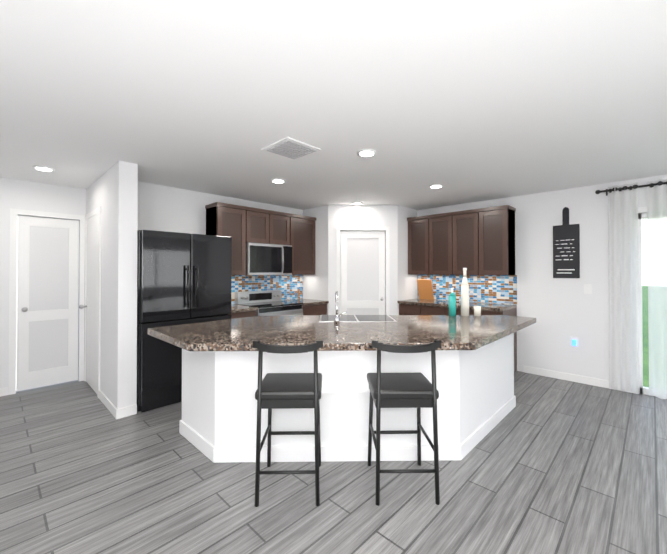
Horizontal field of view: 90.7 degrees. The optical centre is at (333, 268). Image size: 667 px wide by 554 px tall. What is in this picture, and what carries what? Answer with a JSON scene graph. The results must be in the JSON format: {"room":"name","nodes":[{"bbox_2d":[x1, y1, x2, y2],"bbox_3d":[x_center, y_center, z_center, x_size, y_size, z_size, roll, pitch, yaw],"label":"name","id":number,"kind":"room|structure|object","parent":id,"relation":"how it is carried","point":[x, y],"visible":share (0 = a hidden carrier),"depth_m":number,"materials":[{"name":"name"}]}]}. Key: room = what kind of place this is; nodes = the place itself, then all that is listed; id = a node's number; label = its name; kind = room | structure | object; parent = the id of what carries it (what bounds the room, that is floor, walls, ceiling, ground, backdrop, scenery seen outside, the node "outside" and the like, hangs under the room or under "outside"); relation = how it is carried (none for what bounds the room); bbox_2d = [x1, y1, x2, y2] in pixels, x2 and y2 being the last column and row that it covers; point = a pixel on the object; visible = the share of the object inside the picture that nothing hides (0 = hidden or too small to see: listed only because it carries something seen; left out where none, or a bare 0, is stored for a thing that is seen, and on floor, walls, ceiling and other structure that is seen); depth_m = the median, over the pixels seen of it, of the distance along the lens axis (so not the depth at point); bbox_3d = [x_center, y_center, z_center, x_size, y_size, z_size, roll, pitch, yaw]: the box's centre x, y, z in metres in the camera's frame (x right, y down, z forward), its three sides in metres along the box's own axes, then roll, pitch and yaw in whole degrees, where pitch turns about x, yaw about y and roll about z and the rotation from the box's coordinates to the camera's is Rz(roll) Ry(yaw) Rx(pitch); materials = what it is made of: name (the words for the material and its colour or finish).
{"room":"kitchen","nodes":[
{"label":"kitchen","id":0,"kind":"room"},
{"bbox_2d":[0,177,85,387],"bbox_3d":[-4.234,0.197,3.201,0.120,2.440,2.930,0,-1,44],"label":"wall","id":1,"kind":"structure","parent":0,"point":[27,195],"depth_m":3.76,"materials":[{"name":"white paint"}]},
{"bbox_2d":[0,387,7,396],"bbox_3d":[-4.419,1.369,2.905,0.012,0.090,2.200,0,-1,44],"label":"baseboard","id":2,"kind":"structure","parent":1,"relation":"attached to","point":[3,391],"depth_m":3.67,"materials":[{"name":"white wood"}]},
{"bbox_2d":[8,208,84,394],"bbox_3d":[-3.409,0.374,3.954,0.015,2.098,0.692,0,-1,44],"label":"door frame","id":3,"kind":"structure","parent":1,"relation":"attached to","point":[13,300],"depth_m":3.74,"materials":[{"name":"white wood"}]},
{"bbox_2d":[16,215,78,391],"bbox_3d":[-3.410,0.402,3.954,0.123,2.018,0.560,0,-1,44],"label":"hall door","id":4,"kind":"structure","parent":1,"relation":"in","point":[47,293],"depth_m":3.96,"materials":[{"name":"white wood"}]},
{"bbox_2d":[86,161,137,408],"bbox_3d":[-2.591,0.202,3.761,1.700,2.440,0.160,0,-1,44],"label":"wall","id":5,"kind":"structure","parent":0,"point":[112,192],"depth_m":3.20,"materials":[{"name":"white paint"}]},
{"bbox_2d":[79,207,100,397],"bbox_3d":[-2.892,0.373,3.881,0.840,2.100,0.089,0,-1,44],"label":"door","id":6,"kind":"structure","parent":5,"relation":"attached to","point":[91,306],"depth_m":3.87,"materials":[{"name":"white wood"}]},
{"bbox_2d":[99,390,118,418],"bbox_3d":[-2.295,1.373,3.344,0.732,0.090,0.012,0,-1,44],"label":"baseboard","id":7,"kind":"structure","parent":5,"relation":"attached to","point":[116,413],"depth_m":3.27,"materials":[{"name":"white wood"}]},
{"bbox_2d":[137,181,340,313],"bbox_3d":[-0.985,0.215,5.261,0.120,2.440,4.230,0,-1,44],"label":"wall","id":8,"kind":"structure","parent":0,"point":[167,208],"depth_m":4.17,"materials":[{"name":"white paint"}]},
{"bbox_2d":[205,202,248,274],"bbox_3d":[-1.449,-0.365,4.461,0.326,0.916,0.427,0,-1,44],"label":"upper cabinet","id":9,"kind":"object","parent":8,"relation":"attached to","point":[241,226],"depth_m":4.38,"materials":[{"name":"brown wood"}]},
{"bbox_2d":[231,275,302,303],"bbox_3d":[-1.123,0.306,5.022,0.010,0.412,1.716,0,-1,44],"label":"backsplash","id":10,"kind":"structure","parent":8,"relation":"attached to","point":[290,287],"depth_m":5.16,"materials":[{"name":"tile"}]},
{"bbox_2d":[245,242,291,274],"bbox_3d":[-1.004,-0.126,4.837,0.415,0.443,0.752,0,-1,44],"label":"microwave","id":11,"kind":"object","parent":8,"relation":"attached to","point":[268,259],"visible":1,"depth_m":4.68,"materials":[{"name":"silver metal"}]},
{"bbox_2d":[292,214,315,273],"bbox_3d":[-0.600,-0.357,5.338,0.326,0.916,0.543,0,-1,44],"label":"upper cabinet","id":12,"kind":"object","parent":8,"relation":"attached to","point":[303,248],"depth_m":5.24,"materials":[{"name":"brown wood"}]},
{"bbox_2d":[0,371,666,553],"bbox_3d":[0.562,1.433,1.601,9.220,0.060,7.320,0,-1,44],"label":"floor","id":13,"kind":"structure","parent":0,"point":[547,465],"depth_m":2.09,"materials":[{"name":"grey wood"}]},
{"bbox_2d":[137,230,231,411],"bbox_3d":[-1.773,0.522,3.774,0.790,1.800,0.960,0,-1,44],"label":"fridge","id":14,"kind":"object","parent":13,"relation":"on","point":[183,278],"visible":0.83,"depth_m":3.40,"materials":[{"name":"black metal"}]},
{"bbox_2d":[231,311,255,318],"bbox_3d":[-1.362,0.987,4.346,0.596,0.880,0.421,0,-1,44],"label":"base cabinet","id":15,"kind":"object","parent":13,"relation":"on","point":[240,314],"depth_m":4.15,"materials":[{"name":"brown wood"}]},
{"bbox_2d":[229,304,256,314],"bbox_3d":[-1.345,0.527,4.334,0.622,0.040,0.421,0,-1,44],"label":"countertop","id":16,"kind":"structure","parent":15,"relation":"on","point":[234,307],"depth_m":4.18,"materials":[{"name":"stone"}]},
{"bbox_2d":[235,290,302,315],"bbox_3d":[-0.907,0.885,4.734,0.686,1.090,0.752,0,-1,44],"label":"range","id":17,"kind":"object","parent":13,"relation":"on","point":[268,303],"visible":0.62,"depth_m":4.71,"materials":[{"name":"silver metal"}]},
{"bbox_2d":[253,340,322,506],"bbox_3d":[-0.277,0.923,2.150,0.424,0.970,0.430,0,0,-1],"label":"bar stool","id":18,"kind":"object","parent":13,"relation":"on","point":[286,390],"visible":1,"depth_m":1.98,"materials":[{"name":"black metal"}]},
{"bbox_2d":[302,303,327,314],"bbox_3d":[-0.498,0.994,5.238,0.596,0.880,0.527,0,-1,44],"label":"base cabinet","id":19,"kind":"object","parent":13,"relation":"on","point":[313,307],"depth_m":5.06,"materials":[{"name":"brown wood"}]},
{"bbox_2d":[281,299,328,306],"bbox_3d":[-0.481,0.534,5.226,0.622,0.040,0.527,0,-1,44],"label":"countertop","id":20,"kind":"structure","parent":19,"relation":"on","point":[306,302],"depth_m":5.09,"materials":[{"name":"stone"}]},
{"bbox_2d":[179,333,515,462],"bbox_3d":[0.276,0.982,3.107,1.908,0.868,2.628,0,-1,44],"label":"kitchen island","id":21,"kind":"object","parent":13,"relation":"on","point":[476,402],"visible":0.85,"depth_m":2.42,"materials":[{"name":"white"}]},
{"bbox_2d":[148,315,535,350],"bbox_3d":[0.257,0.520,3.005,2.140,0.050,2.920,0,-1,44],"label":"island countertop","id":22,"kind":"structure","parent":21,"relation":"on","point":[460,332],"depth_m":2.55,"materials":[{"name":"stone"}]},
{"bbox_2d":[334,291,346,322],"bbox_3d":[0.046,0.351,3.021,0.185,0.286,0.140,0,-1,44],"label":"faucet","id":23,"kind":"object","parent":22,"relation":"on","point":[336,319],"visible":1,"depth_m":2.96,"materials":[{"name":"silver metal"}]},
{"bbox_2d":[319,315,396,321],"bbox_3d":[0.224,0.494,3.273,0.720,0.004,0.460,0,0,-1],"label":"sink","id":24,"kind":"object","parent":22,"relation":"in","point":[360,318],"visible":0.88,"depth_m":3.23,"materials":[{"name":"silver metal"}]},
{"bbox_2d":[449,288,455,315],"bbox_3d":[1.247,0.350,3.454,0.072,0.295,0.072,0,-1,44],"label":"soap bottle","id":25,"kind":"object","parent":22,"relation":"on","point":[452,303],"visible":1,"depth_m":3.42,"materials":[{"name":"teal plastic"}]},
{"bbox_2d":[461,268,468,315],"bbox_3d":[1.384,0.246,3.465,0.084,0.504,0.083,0,-1,44],"label":"bottle","id":26,"kind":"object","parent":22,"relation":"on","point":[464,298],"visible":1,"depth_m":3.44,"materials":[{"name":"white ceramic"}]},
{"bbox_2d":[474,306,480,315],"bbox_3d":[1.508,0.448,3.450,0.072,0.099,0.072,0,-1,44],"label":"cup","id":27,"kind":"object","parent":22,"relation":"on","point":[477,310],"visible":1,"depth_m":3.42,"materials":[{"name":"white plastic"}]},
{"bbox_2d":[367,340,440,505],"bbox_3d":[0.440,0.924,2.162,0.424,0.970,0.430,0,0,-1],"label":"bar stool","id":28,"kind":"object","parent":13,"relation":"on","point":[418,390],"visible":1,"depth_m":1.99,"materials":[{"name":"black metal"}]},
{"bbox_2d":[398,302,412,314],"bbox_3d":[1.405,0.995,5.297,0.447,0.880,0.596,0,-1,44],"label":"base cabinet","id":29,"kind":"object","parent":13,"relation":"on","point":[403,310],"depth_m":5.15,"materials":[{"name":"brown wood"}]},
{"bbox_2d":[413,306,436,314],"bbox_3d":[1.656,0.993,5.054,0.514,0.880,0.596,0,-1,44],"label":"base cabinet","id":30,"kind":"object","parent":13,"relation":"on","point":[417,306],"depth_m":4.92,"materials":[{"name":"brown wood"}]},
{"bbox_2d":[437,306,460,314],"bbox_3d":[1.930,0.991,4.789,0.514,0.880,0.596,0,-1,44],"label":"base cabinet","id":31,"kind":"object","parent":13,"relation":"on","point":[441,310],"depth_m":4.72,"materials":[{"name":"brown wood"}]},
{"bbox_2d":[469,306,516,372],"bbox_3d":[2.185,0.988,4.541,0.463,0.880,0.596,0,-1,44],"label":"base cabinet","id":32,"kind":"object","parent":13,"relation":"on","point":[513,312],"depth_m":4.46,"materials":[{"name":"brown wood"}]},
{"bbox_2d":[401,298,512,309],"bbox_3d":[1.784,0.531,4.902,1.546,0.040,0.622,0,-1,44],"label":"countertop","id":33,"kind":"structure","parent":32,"relation":"on","point":[411,302],"depth_m":4.78,"materials":[{"name":"stone"}]},
{"bbox_2d":[417,279,433,299],"bbox_3d":[1.511,0.349,5.423,0.260,0.332,0.098,0,-1,44],"label":"cutting board","id":34,"kind":"object","parent":33,"relation":"on","point":[425,289],"visible":0.98,"depth_m":5.41,"materials":[{"name":"brown wood"}]},
{"bbox_2d":[0,0,666,209],"bbox_3d":[0.562,-1.067,1.623,9.220,0.060,7.320,0,-1,44],"label":"ceiling","id":35,"kind":"structure","parent":0,"point":[465,101],"depth_m":1.97,"materials":[{"name":"white paint"}]},
{"bbox_2d":[33,166,54,171],"bbox_3d":[-2.952,-1.014,3.356,0.170,0.013,0.170,0,-1,44],"label":"recessed light","id":36,"kind":"object","parent":35,"relation":"in","point":[44,168],"visible":1,"depth_m":3.33,"materials":[{"name":"white"}]},
{"bbox_2d":[271,179,285,183],"bbox_3d":[-0.640,-1.010,3.817,0.170,0.013,0.170,0,-1,44],"label":"recessed light","id":37,"kind":"object","parent":35,"relation":"in","point":[279,181],"visible":0.98,"depth_m":3.81,"materials":[{"name":"white"}]},
{"bbox_2d":[261,137,320,159],"bbox_3d":[-0.363,-1.016,2.824,0.360,0.019,0.360,0,-1,44],"label":"ceiling vent","id":38,"kind":"object","parent":35,"relation":"in","point":[290,148],"visible":1,"depth_m":2.79,"materials":[{"name":"white metal"}]},
{"bbox_2d":[357,149,375,156],"bbox_3d":[0.294,-1.018,2.913,0.170,0.013,0.170,0,-1,44],"label":"recessed light","id":39,"kind":"object","parent":35,"relation":"in","point":[366,152],"visible":0.98,"depth_m":2.90,"materials":[{"name":"white glass"}]},
{"bbox_2d":[429,184,442,188],"bbox_3d":[1.265,-1.008,4.060,0.170,0.013,0.170,0,-1,44],"label":"recessed light","id":40,"kind":"object","parent":35,"relation":"in","point":[435,186],"visible":1,"depth_m":4.03,"materials":[{"name":"white"}]},
{"bbox_2d":[303,205,417,314],"bbox_3d":[0.465,0.217,5.479,1.980,2.440,0.509,0,0,-1],"label":"wall","id":41,"kind":"structure","parent":0,"point":[320,283],"depth_m":5.24,"materials":[{"name":"white paint"}]},
{"bbox_2d":[341,231,384,314],"bbox_3d":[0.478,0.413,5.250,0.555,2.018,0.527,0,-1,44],"label":"pantry door","id":42,"kind":"structure","parent":41,"relation":"in","point":[362,272],"depth_m":5.25,"materials":[{"name":"white wood"}]},
{"bbox_2d":[337,226,389,314],"bbox_3d":[0.469,0.385,5.215,0.842,2.098,0.015,0,0,-1],"label":"door frame","id":43,"kind":"structure","parent":41,"relation":"attached to","point":[339,228],"depth_m":5.21,"materials":[{"name":"white wood"}]},
{"bbox_2d":[417,175,666,380],"bbox_3d":[3.433,0.202,3.843,8.200,2.440,0.120,0,-1,44],"label":"wall","id":44,"kind":"structure","parent":0,"point":[562,311],"depth_m":4.24,"materials":[{"name":"white paint"}]},
{"bbox_2d":[407,217,422,274],"bbox_3d":[1.499,-0.357,5.405,0.448,0.916,0.326,0,-1,44],"label":"upper cabinet","id":45,"kind":"object","parent":44,"relation":"attached to","point":[415,224],"depth_m":5.35,"materials":[{"name":"brown wood"}]},
{"bbox_2d":[423,213,446,274],"bbox_3d":[1.749,-0.359,5.162,0.513,0.916,0.326,0,-1,44],"label":"upper cabinet","id":46,"kind":"object","parent":44,"relation":"attached to","point":[435,226],"depth_m":5.11,"materials":[{"name":"brown wood"}]},
{"bbox_2d":[447,210,470,274],"bbox_3d":[2.023,-0.361,4.897,0.514,0.916,0.326,0,-1,44],"label":"upper cabinet","id":47,"kind":"object","parent":44,"relation":"attached to","point":[458,224],"depth_m":4.85,"materials":[{"name":"brown wood"}]},
{"bbox_2d":[417,275,516,304],"bbox_3d":[2.005,0.306,5.132,1.546,0.412,0.010,0,-1,44],"label":"backsplash","id":48,"kind":"structure","parent":44,"relation":"attached to","point":[499,289],"depth_m":4.93,"materials":[{"name":"tile"}]},
{"bbox_2d":[471,205,514,274],"bbox_3d":[2.274,-0.363,4.655,0.447,0.916,0.326,0,-1,44],"label":"upper cabinet","id":49,"kind":"object","parent":44,"relation":"attached to","point":[480,241],"depth_m":4.54,"materials":[{"name":"brown wood"}]},
{"bbox_2d":[553,207,579,277],"bbox_3d":[2.963,-0.328,4.196,0.280,0.906,0.027,0,-1,44],"label":"hanging sign","id":50,"kind":"object","parent":44,"relation":"attached to","point":[566,249],"visible":1,"depth_m":4.19,"materials":[{"name":"black wood"}]},
{"bbox_2d":[524,366,622,390],"bbox_3d":[3.003,1.380,4.158,1.070,0.090,0.012,0,-1,44],"label":"baseboard","id":51,"kind":"structure","parent":44,"relation":"attached to","point":[527,369],"depth_m":4.17,"materials":[{"name":"white wood"}]},
{"bbox_2d":[570,337,577,346],"bbox_3d":[3.019,0.925,4.128,0.080,0.120,0.032,0,-1,44],"label":"outlet","id":52,"kind":"object","parent":44,"relation":"attached to","point":[573,341],"visible":1,"depth_m":4.13,"materials":[{"name":"white"}]},
{"bbox_2d":[584,284,591,293],"bbox_3d":[3.127,0.254,4.045,0.080,0.120,0.009,0,-1,44],"label":"switch plate","id":53,"kind":"object","parent":44,"relation":"attached to","point":[587,288],"visible":1,"depth_m":4.04,"materials":[{"name":"white plastic"}]},
{"bbox_2d":[595,179,666,398],"bbox_3d":[4.062,0.213,3.049,2.560,2.345,0.141,0,-1,44],"label":"curtain","id":54,"kind":"object","parent":44,"relation":"attached to","point":[623,277],"visible":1,"depth_m":3.69,"materials":[{"name":"white fabric"}]},
{"bbox_2d":[630,207,646,392],"bbox_3d":[4.087,0.361,3.116,1.950,2.110,0.012,0,-1,44],"label":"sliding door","id":55,"kind":"structure","parent":44,"relation":"in","point":[642,209],"depth_m":3.71,"materials":[{"name":"white"}]},
{"bbox_2d":[638,213,651,395],"bbox_3d":[4.133,0.393,3.163,1.822,2.046,0.060,0,-1,44],"label":"sliding door","id":56,"kind":"structure","parent":44,"relation":"in","point":[643,390],"depth_m":3.74,"materials":[{"name":"white"}]},
{"label":"outside","id":57,"kind":"structure","parent":0,"visible":0},
{"bbox_2d":[642,286,648,386],"bbox_3d":[17.994,1.631,17.571,70.000,0.060,39.880,0,-1,44],"label":"lawn","id":58,"kind":"structure","parent":57,"point":[645,328],"depth_m":7.42,"materials":[{"name":"green plant"}]}
]}

